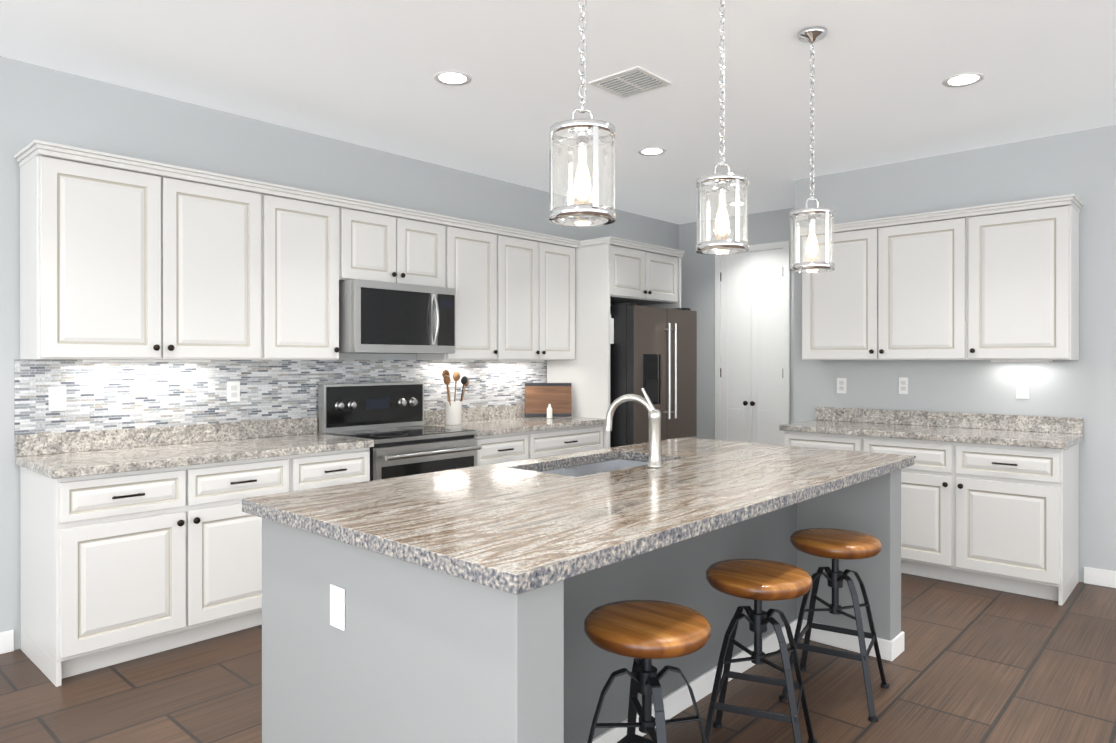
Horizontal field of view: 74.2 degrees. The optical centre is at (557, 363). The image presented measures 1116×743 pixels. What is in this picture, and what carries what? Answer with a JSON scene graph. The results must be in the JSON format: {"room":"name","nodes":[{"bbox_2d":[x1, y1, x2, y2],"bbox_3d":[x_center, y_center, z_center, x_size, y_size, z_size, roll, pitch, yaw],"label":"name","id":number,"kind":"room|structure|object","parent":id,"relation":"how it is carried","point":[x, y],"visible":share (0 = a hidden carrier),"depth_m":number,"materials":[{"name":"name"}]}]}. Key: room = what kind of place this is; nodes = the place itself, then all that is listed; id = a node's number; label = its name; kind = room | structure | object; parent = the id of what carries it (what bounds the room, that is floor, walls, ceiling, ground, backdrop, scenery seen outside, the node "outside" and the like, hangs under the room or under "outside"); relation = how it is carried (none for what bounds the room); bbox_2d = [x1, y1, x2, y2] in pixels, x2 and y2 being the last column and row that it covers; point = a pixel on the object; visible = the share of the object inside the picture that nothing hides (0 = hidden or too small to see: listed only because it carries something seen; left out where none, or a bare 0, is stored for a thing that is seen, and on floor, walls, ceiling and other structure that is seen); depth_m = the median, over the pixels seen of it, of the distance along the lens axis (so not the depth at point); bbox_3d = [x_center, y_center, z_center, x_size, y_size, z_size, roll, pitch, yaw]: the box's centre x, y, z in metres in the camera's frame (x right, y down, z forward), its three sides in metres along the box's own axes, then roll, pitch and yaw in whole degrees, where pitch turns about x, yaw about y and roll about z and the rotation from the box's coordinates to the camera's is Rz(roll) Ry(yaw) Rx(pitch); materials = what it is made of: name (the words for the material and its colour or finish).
{"room":"kitchen","nodes":[
{"label":"kitchen","id":0,"kind":"room"},
{"bbox_2d":[0,56,678,649],"bbox_3d":[-1.864,-0.040,4.336,0.120,2.785,9.370,0,0,42],"label":"wall","id":1,"kind":"structure","parent":0,"point":[52,106],"depth_m":4.05,"materials":[{"name":"grey paint"}]},
{"bbox_2d":[0,630,13,653],"bbox_3d":[-1.855,1.303,4.249,0.013,0.100,9.249,0,0,42],"label":"baseboard","id":2,"kind":"structure","parent":1,"relation":"attached to","point":[6,641],"depth_m":3.45,"materials":[{"name":"white"}]},
{"bbox_2d":[14,140,265,359],"bbox_3d":[-2.074,-0.490,3.752,0.329,0.946,1.024,0,0,42],"label":"upper cabinet","id":3,"kind":"object","parent":1,"relation":"attached to","point":[125,258],"depth_m":3.56,"materials":[{"name":"white wood"}]},
{"bbox_2d":[77,360,210,361],"bbox_3d":[-2.119,-0.011,3.804,0.100,0.012,0.600,0,0,42],"label":"under-cabinet light","id":4,"kind":"object","parent":3,"relation":"attached to","point":[143,360],"visible":1,"depth_m":3.75,"materials":[{"name":"white plastic"}]},
{"bbox_2d":[15,404,524,455],"bbox_3d":[-1.319,0.387,4.815,0.020,0.099,3.652,0,0,42],"label":"backsplash","id":5,"kind":"structure","parent":1,"relation":"attached to","point":[31,444],"depth_m":4.02,"materials":[{"name":"beige stone"}]},
{"bbox_2d":[14,359,545,455],"bbox_3d":[-1.330,0.208,4.826,0.008,0.457,3.653,0,0,42],"label":"backsplash","id":6,"kind":"structure","parent":1,"relation":"attached to","point":[110,395],"depth_m":4.15,"materials":[{"name":"tile"}]},
{"bbox_2d":[49,387,65,410],"bbox_3d":[-2.439,0.174,3.595,0.007,0.116,0.072,0,0,42],"label":"electrical outlet","id":7,"kind":"object","parent":6,"relation":"attached to","point":[57,398],"visible":1,"depth_m":3.59,"materials":[{"name":"white plastic"}]},
{"bbox_2d":[227,381,239,401],"bbox_3d":[-1.860,0.163,4.231,0.007,0.116,0.072,0,0,42],"label":"electrical outlet","id":8,"kind":"object","parent":6,"relation":"attached to","point":[233,391],"visible":1,"depth_m":4.23,"materials":[{"name":"white plastic"}]},
{"bbox_2d":[266,184,345,359],"bbox_3d":[-1.569,-0.492,4.307,0.329,0.946,0.476,0,0,42],"label":"upper cabinet","id":9,"kind":"object","parent":1,"relation":"attached to","point":[306,231],"depth_m":4.20,"materials":[{"name":"white wood"}]},
{"bbox_2d":[346,200,449,287],"bbox_3d":[-1.140,-0.732,4.777,0.329,0.468,0.799,0,0,42],"label":"upper cabinet","id":10,"kind":"object","parent":1,"relation":"attached to","point":[384,243],"depth_m":4.66,"materials":[{"name":"white wood"}]},
{"bbox_2d":[339,279,454,353],"bbox_3d":[-1.076,-0.279,4.737,0.481,0.431,0.757,0,0,42],"label":"microwave","id":11,"kind":"object","parent":10,"relation":"attached to","point":[377,317],"visible":0.96,"depth_m":4.55,"materials":[{"name":"silver plastic"}]},
{"bbox_2d":[417,217,501,359],"bbox_3d":[-0.713,-0.494,5.247,0.329,0.946,0.470,0,0,42],"label":"upper cabinet","id":12,"kind":"object","parent":1,"relation":"attached to","point":[475,249],"depth_m":5.16,"materials":[{"name":"white wood"}]},
{"bbox_2d":[432,360,473,361],"bbox_3d":[-0.752,-0.014,5.304,0.100,0.012,0.300,0,0,42],"label":"under-cabinet light","id":13,"kind":"object","parent":12,"relation":"attached to","point":[452,360],"visible":1,"depth_m":5.24,"materials":[{"name":"white plastic"}]},
{"bbox_2d":[502,228,577,359],"bbox_3d":[-0.265,-0.495,5.739,0.329,0.946,0.861,0,0,42],"label":"upper cabinet","id":14,"kind":"object","parent":1,"relation":"attached to","point":[538,271],"depth_m":5.61,"materials":[{"name":"white wood"}]},
{"bbox_2d":[490,360,543,361],"bbox_3d":[-0.314,-0.015,5.785,0.100,0.012,0.500,0,0,42],"label":"under-cabinet light","id":15,"kind":"object","parent":14,"relation":"attached to","point":[516,360],"visible":1,"depth_m":5.71,"materials":[{"name":"white"}]},
{"bbox_2d":[0,573,1115,742],"bbox_3d":[0.724,1.383,1.982,7.120,0.050,9.370,0,0,42],"label":"floor","id":16,"kind":"structure","parent":0,"point":[971,664],"depth_m":3.06,"materials":[{"name":"tile"}]},
{"bbox_2d":[20,456,294,686],"bbox_3d":[-1.963,0.916,3.662,0.619,0.875,1.035,0,0,42],"label":"base cabinet","id":17,"kind":"object","parent":16,"relation":"on","point":[135,543],"depth_m":3.34,"materials":[{"name":"white wood"}]},
{"bbox_2d":[15,432,373,479],"bbox_3d":[-1.798,0.457,3.828,0.639,0.038,1.547,0,0,42],"label":"countertop","id":18,"kind":"structure","parent":17,"relation":"on","point":[104,461],"depth_m":3.58,"materials":[{"name":"beige stone"}]},
{"bbox_2d":[295,448,369,490],"bbox_3d":[-1.451,0.915,4.224,0.619,0.875,0.487,0,0,42],"label":"base cabinet","id":19,"kind":"object","parent":16,"relation":"on","point":[320,469],"depth_m":4.01,"materials":[{"name":"white wood"}]},
{"bbox_2d":[318,382,480,480],"bbox_3d":[-0.982,0.742,4.654,0.698,1.220,0.771,0,0,42],"label":"range","id":20,"kind":"object","parent":16,"relation":"on","point":[388,418],"visible":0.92,"depth_m":4.63,"materials":[{"name":"silver metal"}]},
{"bbox_2d":[474,432,530,465],"bbox_3d":[-0.594,0.913,5.165,0.619,0.875,0.496,0,0,42],"label":"base cabinet","id":21,"kind":"object","parent":16,"relation":"on","point":[515,446],"depth_m":4.96,"materials":[{"name":"white wood"}]},
{"bbox_2d":[531,424,602,457],"bbox_3d":[-0.147,0.912,5.656,0.619,0.875,0.832,0,0,42],"label":"base cabinet","id":22,"kind":"object","parent":16,"relation":"on","point":[556,441],"depth_m":5.43,"materials":[{"name":"white wood"}]},
{"bbox_2d":[424,416,605,435],"bbox_3d":[-0.309,0.454,5.464,0.639,0.038,1.332,0,0,42],"label":"countertop","id":23,"kind":"structure","parent":22,"relation":"on","point":[509,423],"depth_m":5.32,"materials":[{"name":"beige stone"}]},
{"bbox_2d":[442,369,468,424],"bbox_3d":[-0.731,0.238,5.234,0.163,0.393,0.258,0,0,42],"label":"utensil crock","id":24,"kind":"object","parent":23,"relation":"on","point":[453,412],"visible":1,"depth_m":5.19,"materials":[{"name":"white ceramic"}]},
{"bbox_2d":[525,383,571,416],"bbox_3d":[-0.079,0.295,5.920,0.375,0.270,0.060,0,0,-1],"label":"cutting board","id":25,"kind":"object","parent":23,"relation":"on","point":[540,398],"visible":0.96,"depth_m":5.91,"materials":[{"name":"brown wood"}]},
{"bbox_2d":[547,404,551,418],"bbox_3d":[-0.066,0.377,5.776,0.044,0.112,0.044,0,0,42],"label":"soap bottle","id":26,"kind":"object","parent":23,"relation":"on","point":[549,412],"visible":1,"depth_m":5.76,"materials":[{"name":"white plastic"}]},
{"bbox_2d":[261,457,903,742],"bbox_3d":[0.331,0.919,2.931,1.193,0.874,2.554,0,0,42],"label":"kitchen island","id":27,"kind":"object","parent":16,"relation":"on","point":[475,596],"depth_m":2.21,"materials":[{"name":"grey paint"}]},
{"bbox_2d":[330,584,344,630],"bbox_3d":[-0.622,0.688,2.077,0.072,0.116,0.008,0,0,42],"label":"outlet","id":28,"kind":"object","parent":27,"relation":"attached to","point":[337,606],"visible":1,"depth_m":2.07,"materials":[{"name":"white plastic"}]},
{"bbox_2d":[242,437,913,596],"bbox_3d":[0.327,0.459,2.933,1.270,0.043,2.624,0,0,42],"label":"island countertop","id":29,"kind":"structure","parent":27,"relation":"on","point":[512,528],"depth_m":2.30,"materials":[{"name":"beige stone"}]},
{"bbox_2d":[542,459,647,476],"bbox_3d":[0.190,0.590,3.258,0.450,0.218,0.840,0,0,42],"label":"sink","id":30,"kind":"object","parent":29,"relation":"in","point":[594,468],"visible":0.06,"depth_m":3.54,"materials":[{"name":"silver metal"}]},
{"bbox_2d":[604,388,662,467],"bbox_3d":[0.326,0.270,3.152,0.258,0.333,0.105,0,0,42],"label":"faucet","id":31,"kind":"object","parent":29,"relation":"on","point":[654,456],"visible":1,"depth_m":3.09,"materials":[{"name":"silver metal"}]},
{"bbox_2d":[547,236,683,448],"bbox_3d":[0.508,0.183,6.325,0.685,2.331,1.035,0,0,42],"label":"cabinet","id":32,"kind":"object","parent":16,"relation":"on","point":[610,271],"visible":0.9,"depth_m":5.90,"materials":[{"name":"white wood"}]},
{"bbox_2d":[584,600,710,742],"bbox_3d":[0.249,1.034,2.069,0.368,0.647,0.369,0,0,37],"label":"stool","id":33,"kind":"object","parent":16,"relation":"on","point":[643,633],"visible":1,"depth_m":2.04,"materials":[{"name":"brown wood"}]},
{"bbox_2d":[610,302,696,446],"bbox_3d":[0.609,0.438,6.261,0.886,1.820,0.904,0,0,42],"label":"fridge","id":34,"kind":"object","parent":16,"relation":"on","point":[653,352],"visible":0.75,"depth_m":5.86,"materials":[{"name":"black metal"}]},
{"bbox_2d":[702,559,816,742],"bbox_3d":[0.688,1.033,2.536,0.369,0.647,0.368,0,0,22],"label":"stool","id":35,"kind":"object","parent":16,"relation":"on","point":[758,581],"visible":1,"depth_m":2.48,"materials":[{"name":"brown wood"}]},
{"bbox_2d":[784,431,862,451],"bbox_3d":[1.995,0.913,5.243,0.547,0.875,0.619,0,0,42],"label":"base cabinet","id":36,"kind":"object","parent":16,"relation":"on","point":[791,438],"depth_m":5.00,"materials":[{"name":"white wood"}]},
{"bbox_2d":[779,528,888,721],"bbox_3d":[1.139,1.032,3.031,0.369,0.647,0.368,0,0,31],"label":"stool","id":37,"kind":"object","parent":16,"relation":"on","point":[834,545],"visible":0.96,"depth_m":2.99,"materials":[{"name":"brown wood"}]},
{"bbox_2d":[863,435,1078,605],"bbox_3d":[2.601,0.914,4.691,1.093,0.875,0.619,0,0,42],"label":"base cabinet","id":38,"kind":"object","parent":16,"relation":"on","point":[989,501],"depth_m":4.36,"materials":[{"name":"white wood"}]},
{"bbox_2d":[779,419,1082,450],"bbox_3d":[2.394,0.455,4.867,1.682,0.038,0.639,0,0,42],"label":"countertop","id":39,"kind":"structure","parent":38,"relation":"on","point":[1057,440],"depth_m":4.64,"materials":[{"name":"beige stone"}]},
{"bbox_2d":[0,0,1115,223],"bbox_3d":[0.724,-1.452,1.976,7.120,0.050,9.370,0,0,42],"label":"ceiling","id":40,"kind":"structure","parent":0,"point":[360,72],"depth_m":3.63,"materials":[{"name":"white paint"}]},
{"bbox_2d":[434,71,471,85],"bbox_3d":[-0.528,-1.428,3.705,0.190,0.004,0.190,0,0,42],"label":"recessed light","id":41,"kind":"object","parent":40,"relation":"in","point":[453,78],"visible":1,"depth_m":3.71,"materials":[{"name":"white plastic"}]},
{"bbox_2d":[549,0,615,226],"bbox_3d":[0.068,-0.912,2.059,0.186,1.029,0.186,0,0,42],"label":"pendant light","id":42,"kind":"object","parent":40,"relation":"hanging from","point":[582,130],"visible":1,"depth_m":2.05,"materials":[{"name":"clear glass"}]},
{"bbox_2d":[589,66,671,98],"bbox_3d":[0.368,-1.424,3.761,0.310,0.013,0.290,0,0,42],"label":"ceiling vent","id":43,"kind":"object","parent":40,"relation":"in","point":[633,81],"visible":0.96,"depth_m":3.75,"materials":[{"name":"white metal"}]},
{"bbox_2d":[638,147,665,155],"bbox_3d":[0.636,-1.431,4.998,0.190,0.004,0.190,0,0,42],"label":"recessed light","id":44,"kind":"object","parent":40,"relation":"in","point":[653,151],"visible":1,"depth_m":5.00,"materials":[{"name":"white plastic"}]},
{"bbox_2d":[696,0,748,254],"bbox_3d":[0.585,-0.913,2.626,0.186,1.029,0.186,0,0,42],"label":"pendant light","id":45,"kind":"object","parent":40,"relation":"hanging from","point":[721,188],"visible":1,"depth_m":2.62,"materials":[{"name":"clear glass"}]},
{"bbox_2d":[727,202,747,205],"bbox_3d":[1.620,-1.435,6.658,0.190,0.004,0.190,0,0,42],"label":"recessed light","id":46,"kind":"object","parent":40,"relation":"in","point":[732,204],"visible":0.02,"depth_m":6.66,"materials":[{"name":"white"}]},
{"bbox_2d":[790,26,834,272],"bbox_3d":[1.100,-0.914,3.192,0.186,1.029,0.186,0,0,42],"label":"pendant light","id":47,"kind":"object","parent":40,"relation":"hanging from","point":[810,36],"visible":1,"depth_m":3.18,"materials":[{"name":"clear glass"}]},
{"bbox_2d":[942,73,984,86],"bbox_3d":[2.047,-1.428,3.726,0.190,0.004,0.190,0,0,42],"label":"recessed light","id":48,"kind":"object","parent":40,"relation":"in","point":[964,79],"visible":1,"depth_m":3.72,"materials":[{"name":"white plastic"}]},
{"bbox_2d":[679,208,793,439],"bbox_3d":[1.967,-0.046,7.102,1.820,2.785,0.120,0,0,42],"label":"wall","id":49,"kind":"structure","parent":0,"point":[698,282],"depth_m":7.43,"materials":[{"name":"grey paint"}]},
{"bbox_2d":[715,241,789,444],"bbox_3d":[1.840,0.106,7.081,0.780,2.480,0.080,0,0,42],"label":"pantry door","id":50,"kind":"structure","parent":49,"relation":"in","point":[752,346],"depth_m":7.09,"materials":[{"name":"white wood"}]},
{"bbox_2d":[794,125,1115,581],"bbox_3d":[3.854,-0.039,4.065,5.300,2.785,0.120,0,0,42],"label":"wall","id":51,"kind":"structure","parent":0,"point":[1081,165],"depth_m":4.78,"materials":[{"name":"grey paint"}]},
{"bbox_2d":[837,378,846,393],"bbox_3d":[2.132,0.170,5.545,0.072,0.116,0.007,0,0,42],"label":"electrical outlet","id":52,"kind":"object","parent":51,"relation":"attached to","point":[841,385],"visible":1,"depth_m":5.54,"materials":[{"name":"white plastic"}]},
{"bbox_2d":[800,207,967,359],"bbox_3d":[2.294,-0.494,5.164,1.093,0.946,0.329,0,0,42],"label":"upper cabinet","id":53,"kind":"object","parent":51,"relation":"attached to","point":[897,288],"depth_m":4.98,"materials":[{"name":"white wood"}]},
{"bbox_2d":[899,377,907,393],"bbox_3d":[2.457,0.161,5.249,0.060,0.116,0.007,0,0,42],"label":"electrical outlet","id":54,"kind":"object","parent":51,"relation":"attached to","point":[903,385],"visible":1,"depth_m":5.25,"materials":[{"name":"white plastic"}]},
{"bbox_2d":[816,407,1082,434],"bbox_3d":[2.602,0.386,5.096,1.682,0.099,0.020,0,0,42],"label":"backsplash","id":55,"kind":"structure","parent":51,"relation":"attached to","point":[853,415],"depth_m":5.00,"materials":[{"name":"beige stone"}]},
{"bbox_2d":[1016,381,1028,398],"bbox_3d":[2.997,0.172,4.758,0.072,0.116,0.008,0,0,42],"label":"electrical outlet","id":56,"kind":"object","parent":51,"relation":"attached to","point":[1022,389],"visible":1,"depth_m":4.75,"materials":[{"name":"white plastic"}]},
{"bbox_2d":[968,194,1083,359],"bbox_3d":[2.901,-0.492,4.612,0.547,0.946,0.329,0,0,42],"label":"upper cabinet","id":57,"kind":"object","parent":51,"relation":"attached to","point":[998,281],"depth_m":4.47,"materials":[{"name":"white wood"}]},
{"bbox_2d":[991,360,1052,361],"bbox_3d":[2.933,-0.013,4.673,0.320,0.012,0.100,0,0,42],"label":"under-cabinet light","id":58,"kind":"object","parent":57,"relation":"attached to","point":[1021,360],"visible":1,"depth_m":4.63,"materials":[{"name":"white"}]},
{"bbox_2d":[1084,567,1115,587],"bbox_3d":[3.808,1.303,4.018,5.300,0.100,0.013,0,0,42],"label":"baseboard","id":59,"kind":"structure","parent":51,"relation":"attached to","point":[1100,577],"depth_m":4.48,"materials":[{"name":"white wood"}]}
]}

